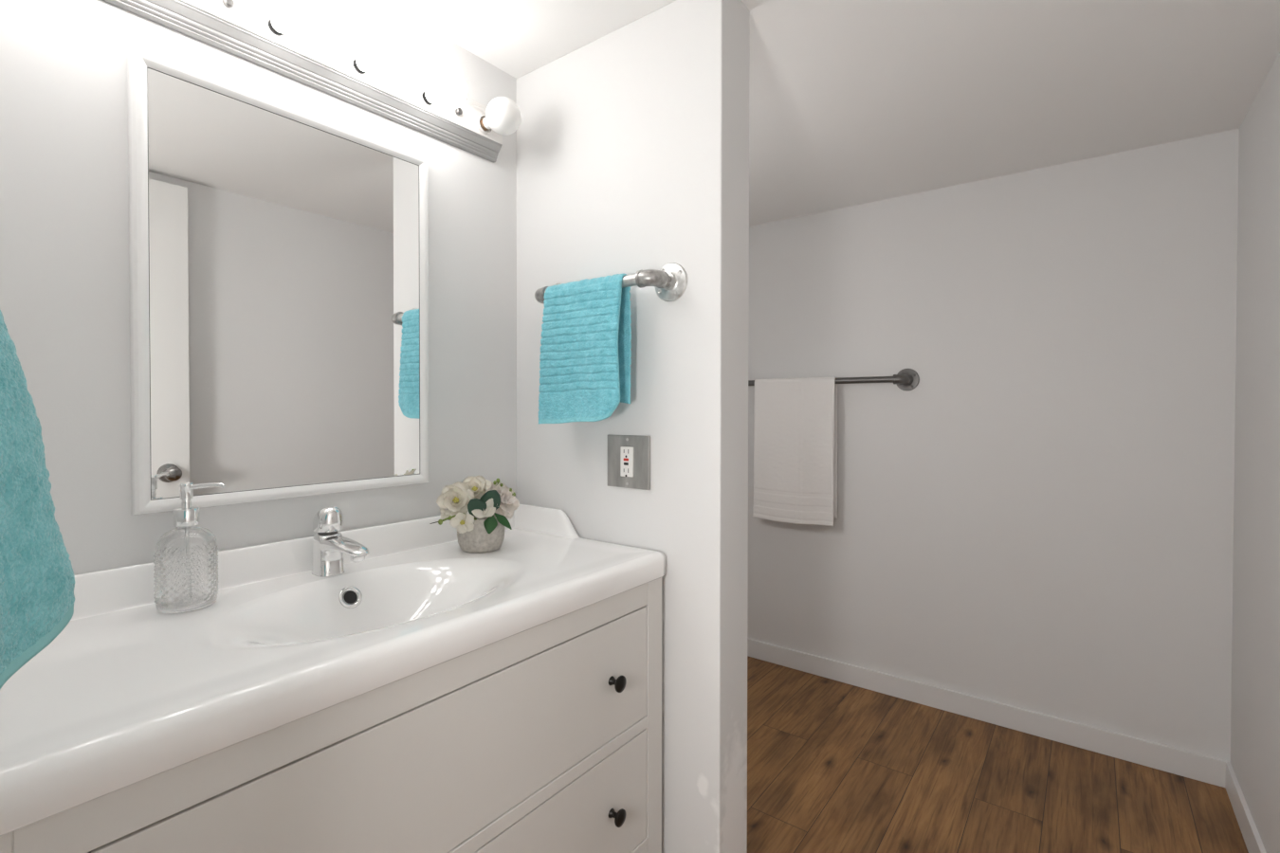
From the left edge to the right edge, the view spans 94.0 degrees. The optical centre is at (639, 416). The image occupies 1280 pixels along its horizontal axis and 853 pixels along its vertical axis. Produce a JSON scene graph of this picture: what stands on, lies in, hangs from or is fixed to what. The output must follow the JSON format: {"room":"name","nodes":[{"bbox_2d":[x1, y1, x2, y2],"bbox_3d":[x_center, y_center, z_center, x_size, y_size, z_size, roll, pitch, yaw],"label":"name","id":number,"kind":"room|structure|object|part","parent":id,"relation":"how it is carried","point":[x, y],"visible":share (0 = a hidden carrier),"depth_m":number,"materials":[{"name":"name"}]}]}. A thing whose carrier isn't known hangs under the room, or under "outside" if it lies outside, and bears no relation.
{"room":"bathroom","nodes":[
{"label":"bathroom","id":0,"kind":"room"},
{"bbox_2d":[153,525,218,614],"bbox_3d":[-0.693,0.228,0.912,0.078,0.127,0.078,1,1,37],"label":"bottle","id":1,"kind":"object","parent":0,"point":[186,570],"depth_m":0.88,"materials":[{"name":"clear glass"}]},
{"bbox_2d":[0,0,516,574],"bbox_3d":[-0.704,0.141,1.142,0.100,2.029,1.174,1,1,37],"label":"wall","id":2,"kind":"structure","parent":0,"point":[64,293],"depth_m":0.92,"materials":[{"name":"white paint"}]},
{"bbox_2d":[127,46,429,515],"bbox_3d":[-0.633,-0.210,1.133,0.018,0.726,0.520,1,1,37],"label":"wall mirror","id":3,"kind":"object","parent":2,"relation":"attached to","point":[279,252],"visible":1,"depth_m":1.07,"materials":[{"name":"white mirror"}]},
{"bbox_2d":[102,0,521,162],"bbox_3d":[-0.572,-0.694,1.102,0.145,0.126,0.876,1,1,37],"label":"vanity light","id":4,"kind":"object","parent":2,"relation":"attached to","point":[287,38],"visible":1,"depth_m":1.13,"materials":[{"name":"silver metal"}]},
{"bbox_2d":[263,14,288,40],"bbox_3d":[-0.646,-0.694,1.063,0.008,0.041,0.041,1,1,37],"label":"socket","id":5,"kind":"object","parent":4,"relation":"attached to","point":[271,32],"depth_m":1.05,"materials":[{"name":"silver metal"}]},
{"bbox_3d":[-0.644,-0.694,1.061,0.017,0.028,0.028,1,1,37],"label":"bulb","id":6,"kind":"part","parent":4,"relation":"part of","materials":[{"name":"black"}]},
{"bbox_3d":[-0.599,-0.693,1.027,0.098,0.080,0.080,1,1,37],"label":"bulb","id":7,"kind":"part","parent":4,"relation":"part of","materials":[{"name":"white glass"}]},
{"bbox_2d":[348,54,369,77],"bbox_3d":[-0.555,-0.695,1.185,0.008,0.041,0.041,1,1,37],"label":"socket","id":8,"kind":"object","parent":4,"relation":"attached to","point":[356,70],"depth_m":1.17,"materials":[{"name":"silver metal"}]},
{"bbox_3d":[-0.552,-0.695,1.183,0.017,0.028,0.028,1,1,37],"label":"bulb","id":9,"kind":"part","parent":4,"relation":"part of","materials":[{"name":"black"}]},
{"bbox_3d":[-0.508,-0.695,1.149,0.098,0.080,0.080,1,1,37],"label":"bulb","id":10,"kind":"part","parent":4,"relation":"part of","materials":[{"name":"white glass"}]},
{"bbox_2d":[419,87,436,109],"bbox_3d":[-0.463,-0.696,1.306,0.008,0.041,0.041,1,1,37],"label":"socket","id":11,"kind":"object","parent":4,"relation":"attached to","point":[425,102],"depth_m":1.30,"materials":[{"name":"silver metal"}]},
{"bbox_3d":[-0.460,-0.696,1.304,0.017,0.028,0.028,1,1,37],"label":"bulb","id":12,"kind":"part","parent":4,"relation":"part of","materials":[{"name":"black"}]},
{"bbox_3d":[-0.416,-0.696,1.271,0.098,0.080,0.080,1,1,37],"label":"bulb","id":13,"kind":"part","parent":4,"relation":"part of","materials":[{"name":"white glass"}]},
{"bbox_3d":[-0.369,-0.698,1.426,0.017,0.028,0.028,1,1,37],"label":"bulb","id":14,"kind":"part","parent":4,"relation":"part of","materials":[{"name":"gold metal"}]},
{"bbox_2d":[476,114,492,134],"bbox_3d":[-0.371,-0.698,1.428,0.008,0.041,0.041,1,1,37],"label":"socket","id":15,"kind":"object","parent":4,"relation":"attached to","point":[482,127],"depth_m":1.42,"materials":[{"name":"silver metal"}]},
{"bbox_3d":[-0.324,-0.697,1.392,0.098,0.080,0.080,1,1,37],"label":"bulb","id":16,"kind":"part","parent":4,"relation":"part of","materials":[{"name":"white glass"}]},
{"bbox_2d":[516,0,749,852],"bbox_3d":[-0.324,0.135,1.643,1.308,2.029,0.124,1,1,37],"label":"wall","id":17,"kind":"structure","parent":0,"point":[632,143],"depth_m":1.28,"materials":[{"name":"white paint"}]},
{"bbox_2d":[534,262,687,303],"bbox_3d":[-0.093,-0.285,1.334,0.418,0.082,0.084,1,1,37],"label":"towel rail","id":18,"kind":"object","parent":17,"relation":"attached to","point":[670,282],"visible":0.63,"depth_m":1.24,"materials":[{"name":"metal"}]},
{"bbox_2d":[538,273,631,423],"bbox_3d":[-0.123,-0.142,1.324,0.237,0.323,0.063,1,1,37],"label":"hand towel","id":19,"kind":"object","parent":18,"relation":"hanging from","point":[585,356],"visible":1,"depth_m":1.29,"materials":[{"name":"teal fabric"}]},
{"bbox_2d":[607,434,650,490],"bbox_3d":[-0.028,0.102,1.333,0.119,0.118,0.013,1,1,37],"label":"wall socket","id":20,"kind":"object","parent":17,"relation":"attached to","point":[629,456],"visible":1,"depth_m":1.33,"materials":[{"name":"metal"}]},
{"bbox_2d":[620,446,633,477],"bbox_3d":[-0.029,0.102,1.331,0.034,0.067,0.005,1,1,37],"label":"receptacle","id":21,"kind":"object","parent":20,"relation":"attached to","point":[626,452],"depth_m":1.33,"materials":[{"name":"white plastic"}]},
{"bbox_2d":[381,0,1279,226],"bbox_3d":[0.111,-0.906,0.633,3.200,0.080,4.162,1,1,37],"label":"ceiling","id":22,"kind":"structure","parent":0,"point":[852,102],"depth_m":1.53,"materials":[{"name":"white paint"}]},
{"bbox_2d":[747,128,1239,762],"bbox_3d":[0.996,0.127,2.522,2.356,2.029,0.100,1,1,37],"label":"wall","id":23,"kind":"structure","parent":0,"point":[1043,523],"depth_m":2.15,"materials":[{"name":"white paint"}]},
{"bbox_2d":[748,368,919,390],"bbox_3d":[0.687,-0.149,2.635,0.994,0.090,0.086,1,1,37],"label":"towel rail","id":24,"kind":"object","parent":23,"relation":"attached to","point":[905,379],"visible":0.59,"depth_m":2.39,"materials":[{"name":"grey metal"}]},
{"bbox_2d":[752,376,837,526],"bbox_3d":[0.674,0.150,2.616,0.366,0.635,0.054,1,1,37],"label":"hand towel","id":25,"kind":"object","parent":24,"relation":"hanging from","point":[795,419],"visible":1,"depth_m":2.59,"materials":[{"name":"white fabric"}]},
{"bbox_2d":[747,638,1230,788],"bbox_3d":[0.960,1.100,2.489,2.156,0.083,0.012,1,1,37],"label":"baseboard","id":26,"kind":"structure","parent":23,"relation":"attached to","point":[1192,765],"depth_m":2.18,"materials":[{"name":"white paint"}]},
{"bbox_2d":[746,656,1248,852],"bbox_3d":[0.108,1.202,0.659,3.200,0.080,4.162,1,1,37],"label":"floor","id":27,"kind":"structure","parent":0,"point":[833,766],"depth_m":1.84,"materials":[{"name":"brown wood"}]},
{"bbox_2d":[0,577,661,852],"bbox_3d":[-0.434,0.749,1.002,0.501,0.816,1.006,1,1,37],"label":"vanity cabinet","id":28,"kind":"object","parent":27,"relation":"on","point":[546,738],"visible":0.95,"depth_m":0.86,"materials":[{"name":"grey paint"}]},
{"bbox_2d":[0,503,665,836],"bbox_3d":[-0.442,0.314,1.003,0.486,0.168,1.026,1,1,37],"label":"sink","id":29,"kind":"object","parent":28,"relation":"in","point":[129,692],"visible":0.94,"depth_m":0.80,"materials":[{"name":"white ceramic"}]},
{"bbox_2d":[153,482,225,614],"bbox_3d":[-0.689,0.196,0.909,0.085,0.190,0.078,1,1,37],"label":"soap dispenser","id":30,"kind":"object","parent":29,"relation":"on","point":[186,570],"visible":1,"depth_m":0.89,"materials":[{"name":"clear glass"}]},
{"bbox_2d":[311,506,368,577],"bbox_3d":[-0.535,0.228,1.071,0.155,0.123,0.049,1,1,37],"label":"tap","id":31,"kind":"object","parent":29,"relation":"on","point":[329,545],"visible":1,"depth_m":1.08,"materials":[{"name":"silver metal"}]},
{"bbox_3d":[-0.576,0.189,1.102,0.052,0.046,0.049,1,1,37],"label":"handle","id":32,"kind":"part","parent":31,"relation":"part of","materials":[{"name":"silver metal"}]},
{"bbox_3d":[-0.526,0.236,1.065,0.135,0.034,0.043,1,1,37],"label":"spout","id":33,"kind":"part","parent":31,"relation":"part of","materials":[{"name":"silver metal"}]},
{"bbox_2d":[429,475,519,552],"bbox_3d":[-0.351,0.209,1.278,0.149,0.158,0.164,1,1,37],"label":"flower pot","id":34,"kind":"object","parent":29,"relation":"on","point":[488,504],"visible":1,"depth_m":1.25,"materials":[{"name":"concrete"}]},
{"bbox_3d":[-0.412,0.196,1.277,0.025,0.051,0.054,-1,1,-41],"label":"flower","id":35,"kind":"part","parent":34,"relation":"part of","materials":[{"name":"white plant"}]},
{"bbox_3d":[-0.385,0.175,1.246,0.076,0.073,0.043,0,1,-23],"label":"flower","id":36,"kind":"part","parent":34,"relation":"part of","materials":[{"name":"white plant"}]},
{"bbox_3d":[-0.366,0.220,1.228,0.051,0.046,0.013,0,1,-5],"label":"flower","id":37,"kind":"part","parent":34,"relation":"part of","materials":[{"name":"white plant"}]},
{"bbox_3d":[-0.354,0.157,1.282,0.067,0.055,0.050,0,1,-8],"label":"flower","id":38,"kind":"part","parent":34,"relation":"part of","materials":[{"name":"white plant"}]},
{"bbox_3d":[-0.343,0.252,1.288,0.100,0.072,0.100,1,1,37],"label":"pot","id":39,"kind":"part","parent":34,"relation":"part of","materials":[{"name":"stone"}]},
{"bbox_3d":[-0.323,0.190,1.231,0.050,0.041,0.019,0,1,-18],"label":"flower","id":40,"kind":"part","parent":34,"relation":"part of","materials":[{"name":"white plant"}]},
{"bbox_3d":[-0.298,0.183,1.289,0.060,0.078,0.082,1,1,37],"label":"flower","id":41,"kind":"part","parent":34,"relation":"part of","materials":[{"name":"white plant"}]},
{"bbox_3d":[-0.264,0.760,0.874,0.018,0.224,0.900,1,1,37],"label":"drawer","id":42,"kind":"part","parent":28,"relation":"part of","materials":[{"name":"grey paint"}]},
{"bbox_3d":[-0.043,0.757,1.128,0.028,0.031,0.031,1,1,37],"label":"knob","id":43,"kind":"part","parent":28,"relation":"part of","materials":[{"name":"black metal"}]},
{"bbox_3d":[-0.043,0.503,1.125,0.028,0.031,0.031,1,1,37],"label":"knob","id":44,"kind":"part","parent":28,"relation":"part of","materials":[{"name":"black metal"}]},
{"bbox_2d":[1230,52,1279,852],"bbox_3d":[1.065,0.148,0.740,0.100,2.029,2.662,1,1,37],"label":"wall","id":45,"kind":"structure","parent":0,"point":[1255,637],"depth_m":1.58,"materials":[{"name":"white paint"}]},
{"bbox_2d":[1225,762,1266,852],"bbox_3d":[1.286,1.117,1.141,0.012,0.083,1.750,1,1,37],"label":"baseboard","id":46,"kind":"structure","parent":45,"relation":"attached to","point":[1253,843],"depth_m":1.65,"materials":[{"name":"white paint"}]},
{"bbox_3d":[-0.457,-0.295,0.387,0.060,0.060,0.053,1,1,37],"label":"robe hook","id":47,"kind":"object","parent":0,"visible":0},
{"bbox_2d":[0,310,75,689],"bbox_3d":[-0.445,-0.031,0.410,0.240,0.512,0.081,1,1,37],"label":"bath towel","id":48,"kind":"object","parent":47,"relation":"hanging from","point":[37,576],"visible":1,"depth_m":0.40,"materials":[{"name":"teal fabric"}]}
]}

